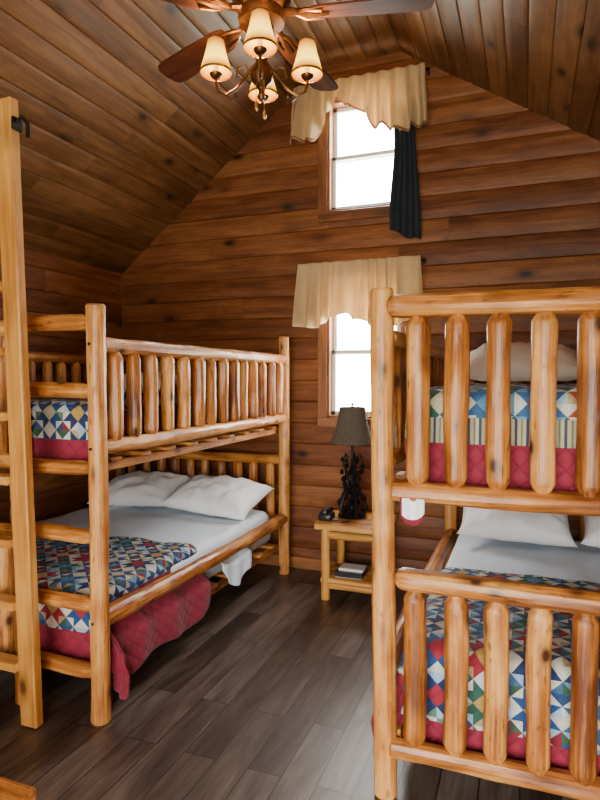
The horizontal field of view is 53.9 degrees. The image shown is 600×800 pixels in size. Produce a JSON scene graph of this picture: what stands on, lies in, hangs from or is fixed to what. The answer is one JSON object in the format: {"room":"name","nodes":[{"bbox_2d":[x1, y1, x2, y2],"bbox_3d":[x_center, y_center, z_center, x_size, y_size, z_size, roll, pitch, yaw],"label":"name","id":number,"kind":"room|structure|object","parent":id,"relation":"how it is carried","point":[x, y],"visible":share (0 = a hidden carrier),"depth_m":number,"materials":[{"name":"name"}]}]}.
{"room":"dormitory","nodes":[
{"label":"dormitory","id":0,"kind":"room"},
{"bbox_2d":[0,248,121,523],"bbox_3d":[-2.697,0.146,2.439,0.125,2.530,6.020,1,2,21],"label":"wall","id":1,"kind":"structure","parent":0,"point":[53,285],"depth_m":4.52,"materials":[{"name":"brown wood"}]},
{"bbox_2d":[0,563,576,799],"bbox_3d":[-0.467,1.491,1.636,4.960,0.100,6.320,1,2,21],"label":"floor","id":2,"kind":"structure","parent":0,"point":[268,695],"depth_m":2.60,"materials":[{"name":"brown wood"}]},
{"bbox_2d":[0,777,35,799],"bbox_3d":[-1.162,1.218,1.488,0.900,0.458,0.404,1,2,21],"label":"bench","id":3,"kind":"object","parent":2,"relation":"on","point":[9,789],"visible":1,"depth_m":1.49,"materials":[{"name":"brown wood"}]},
{"bbox_2d":[0,96,42,728],"bbox_3d":[-1.373,0.093,2.541,0.633,2.621,0.141,1,2,21],"label":"ladder","id":4,"kind":"object","parent":2,"relation":"on","point":[27,662],"visible":1,"depth_m":2.45,"materials":[{"name":"brown wood"}]},
{"bbox_2d":[0,303,289,725],"bbox_3d":[-1.197,0.454,3.793,1.607,1.816,2.198,1,2,21],"label":"bunk bed","id":5,"kind":"object","parent":2,"relation":"on","point":[259,387],"visible":0.73,"depth_m":2.86,"materials":[{"name":"brown wood"}]},
{"bbox_2d":[30,395,266,435],"bbox_3d":[-1.192,0.107,3.793,1.350,0.212,1.955,1,2,21],"label":"mattress","id":6,"kind":"object","parent":5,"relation":"on","point":[125,396],"visible":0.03,"depth_m":3.39,"materials":[{"name":"white fabric"}]},
{"bbox_2d":[8,399,127,460],"bbox_3d":[-1.485,0.131,2.964,1.348,0.269,0.244,1,2,21],"label":"quilt","id":7,"kind":"object","parent":6,"relation":"on","point":[59,428],"visible":0.45,"depth_m":2.70,"materials":[{"name":"multicoloured fabric"}]},
{"bbox_2d":[124,372,176,392],"bbox_3d":[-1.253,-0.142,4.565,0.675,0.176,0.456,1,2,21],"label":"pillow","id":8,"kind":"object","parent":6,"relation":"on","point":[159,373],"visible":0.18,"depth_m":4.39,"materials":[{"name":"white fabric"}]},
{"bbox_2d":[220,547,251,585],"bbox_3d":[-0.432,1.072,3.781,0.100,0.219,0.402,1,2,21],"label":"sheet","id":9,"kind":"object","parent":5,"relation":"attached to","point":[234,567],"visible":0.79,"depth_m":3.76,"materials":[{"name":"fabric"}]},
{"bbox_2d":[203,514,269,578],"bbox_3d":[-1.192,0.992,3.826,1.350,0.222,1.955,1,2,21],"label":"mattress","id":10,"kind":"object","parent":5,"relation":"on","point":[211,572],"visible":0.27,"depth_m":4.15,"materials":[{"name":"white fabric"}]},
{"bbox_2d":[36,536,210,699],"bbox_3d":[-1.305,1.073,3.263,1.499,0.459,0.882,1,2,21],"label":"quilt","id":11,"kind":"object","parent":10,"relation":"on","point":[134,562],"visible":0.55,"depth_m":2.95,"materials":[{"name":"multicoloured fabric"}]},
{"bbox_2d":[38,506,267,572],"bbox_3d":[-1.096,0.906,4.030,1.354,0.156,1.281,1,2,21],"label":"sheet","id":12,"kind":"object","parent":10,"relation":"on","point":[206,533],"visible":0.45,"depth_m":4.01,"materials":[{"name":"fabric"}]},
{"bbox_2d":[87,471,191,506],"bbox_3d":[-1.246,0.687,4.614,0.685,0.243,0.438,1,2,16],"label":"pillow","id":13,"kind":"object","parent":12,"relation":"on","point":[137,488],"visible":0.83,"depth_m":4.47,"materials":[{"name":"fabric"}]},
{"bbox_2d":[159,474,274,519],"bbox_3d":[-0.606,0.690,4.327,0.726,0.256,0.438,1,2,25],"label":"pillow","id":14,"kind":"object","parent":12,"relation":"on","point":[226,496],"visible":1,"depth_m":4.20,"materials":[{"name":"fabric"}]},
{"bbox_2d":[314,509,397,605],"bbox_3d":[0.400,1.083,4.102,0.470,0.537,0.470,1,2,21],"label":"nightstand","id":15,"kind":"object","parent":2,"relation":"on","point":[363,526],"visible":0.48,"depth_m":3.96,"materials":[{"name":"brown wood"}]},
{"bbox_2d":[318,506,349,522],"bbox_3d":[0.243,0.778,4.000,0.223,0.078,0.150,1,2,21],"label":"telephone","id":16,"kind":"object","parent":15,"relation":"on","point":[326,514],"visible":1,"depth_m":3.98,"materials":[{"name":"black plastic"}]},
{"bbox_2d":[330,402,370,519],"bbox_3d":[0.363,0.415,4.108,0.314,0.800,0.314,1,2,21],"label":"table lamp","id":17,"kind":"object","parent":15,"relation":"on","point":[352,428],"visible":0.98,"depth_m":4.04,"materials":[{"name":"black metal"}]},
{"bbox_2d":[334,563,367,579],"bbox_3d":[0.349,1.171,4.044,0.200,0.057,0.150,1,2,21],"label":"book stack","id":18,"kind":"object","parent":15,"relation":"on","point":[346,570],"visible":1,"depth_m":4.00,"materials":[{"name":"black paper"}]},
{"bbox_2d":[370,286,599,799],"bbox_3d":[1.377,0.490,2.810,1.615,1.817,2.204,1,2,21],"label":"bunk bed","id":19,"kind":"object","parent":2,"relation":"on","point":[404,367],"visible":0.81,"depth_m":1.95,"materials":[{"name":"brown wood"}]},
{"bbox_2d":[400,498,424,524],"bbox_3d":[0.385,0.384,2.019,0.085,0.094,0.025,1,2,21],"label":"quilt corner","id":20,"kind":"object","parent":19,"relation":"attached to","point":[411,513],"visible":1,"depth_m":2.02,"materials":[{"name":"fabric"}]},
{"bbox_3d":[1.385,1.028,2.843,1.363,0.222,1.955,1,2,21],"label":"mattress","id":21,"kind":"object","parent":19,"relation":"on","visible":0},
{"bbox_2d":[370,567,599,775],"bbox_3d":[1.118,1.067,2.374,1.484,0.408,0.951,1,2,21],"label":"quilt","id":22,"kind":"object","parent":21,"relation":"on","point":[560,705],"visible":0.29,"depth_m":2.10,"materials":[{"name":"multicoloured fabric"}]},
{"bbox_2d":[445,534,599,583],"bbox_3d":[1.474,0.946,3.103,1.357,0.145,1.181,1,2,21],"label":"sheet","id":23,"kind":"object","parent":21,"relation":"on","point":[582,562],"visible":0.46,"depth_m":3.29,"materials":[{"name":"fabric"}]},
{"bbox_2d":[457,507,577,546],"bbox_3d":[1.309,0.706,3.596,0.665,0.243,0.438,1,2,18],"label":"pillow","id":24,"kind":"object","parent":23,"relation":"on","point":[502,525],"visible":0.67,"depth_m":3.43,"materials":[{"name":"fabric"}]},
{"bbox_2d":[581,516,599,547],"bbox_3d":[1.954,0.730,3.351,0.664,0.224,0.442,1,2,24],"label":"pillow","id":25,"kind":"object","parent":23,"relation":"on","point":[592,523],"visible":0.74,"depth_m":3.31,"materials":[{"name":"fabric"}]},
{"bbox_3d":[1.385,0.113,2.809,1.363,0.272,1.955,1,2,21],"label":"mattress","id":26,"kind":"object","parent":19,"relation":"on","visible":0},
{"bbox_2d":[405,383,577,491],"bbox_3d":[1.256,0.109,2.527,1.356,0.354,1.397,1,2,21],"label":"quilt","id":27,"kind":"object","parent":26,"relation":"on","point":[566,399],"visible":0.37,"depth_m":2.00,"materials":[{"name":"multicoloured fabric"}]},
{"bbox_2d":[470,342,576,381],"bbox_3d":[1.337,-0.232,3.551,0.695,0.249,0.461,1,2,21],"label":"pillow","id":28,"kind":"object","parent":26,"relation":"on","point":[520,356],"visible":0.44,"depth_m":3.39,"materials":[{"name":"white fabric"}]},
{"bbox_2d":[0,0,599,273],"bbox_3d":[-0.468,-1.739,1.518,4.994,1.672,6.420,1,2,21],"label":"ceiling","id":29,"kind":"structure","parent":0,"point":[116,148],"depth_m":3.68,"materials":[{"name":"brown wood"}]},
{"bbox_2d":[158,0,433,120],"bbox_3d":[-0.126,-1.773,2.370,1.288,1.330,1.264,1,2,21],"label":"ceiling fan","id":30,"kind":"object","parent":29,"relation":"hanging from","point":[261,20],"depth_m":2.33,"materials":[{"name":"brown wood"}]},
{"bbox_2d":[121,50,599,569],"bbox_3d":[0.627,-0.638,4.426,4.700,3.950,0.125,1,2,21],"label":"wall","id":31,"kind":"structure","parent":0,"point":[509,193],"depth_m":4.47,"materials":[{"name":"brown wood"}]},
{"bbox_2d":[251,554,399,572],"bbox_3d":[0.603,1.294,4.432,4.660,0.090,0.020,1,2,21],"label":"baseboard","id":32,"kind":"structure","parent":31,"relation":"attached to","point":[272,559],"depth_m":4.65,"materials":[{"name":"brown wood"}]},
{"bbox_2d":[318,99,393,222],"bbox_3d":[0.491,-1.833,4.416,0.710,0.970,0.149,1,2,21],"label":"window","id":33,"kind":"structure","parent":31,"relation":"in","point":[328,159],"depth_m":4.46,"materials":[{"name":"brown wood"}]},
{"bbox_2d":[292,255,425,327],"bbox_3d":[0.424,-0.779,4.324,0.989,0.491,0.214,1,2,21],"label":"window valance","id":34,"kind":"object","parent":31,"relation":"attached to","point":[324,290],"visible":0.84,"depth_m":4.33,"materials":[{"name":"beige fabric"}]},
{"bbox_2d":[289,62,429,145],"bbox_3d":[0.411,-2.116,4.284,1.050,0.455,0.207,1,2,21],"label":"window valance","id":35,"kind":"object","parent":31,"relation":"attached to","point":[396,97],"visible":0.94,"depth_m":4.21,"materials":[{"name":"fabric"}]},
{"bbox_2d":[389,124,420,239],"bbox_3d":[0.755,-1.604,4.200,0.223,0.942,0.065,1,2,21],"label":"curtain","id":36,"kind":"object","parent":35,"relation":"hanging from","point":[404,214],"visible":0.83,"depth_m":4.20,"materials":[{"name":"fabric"}]},
{"bbox_2d":[317,315,408,428],"bbox_3d":[0.491,-0.364,4.470,0.710,1.150,0.149,1,2,21],"label":"window","id":37,"kind":"structure","parent":31,"relation":"in","point":[328,351],"depth_m":4.53,"materials":[{"name":"brown wood"}]}
]}

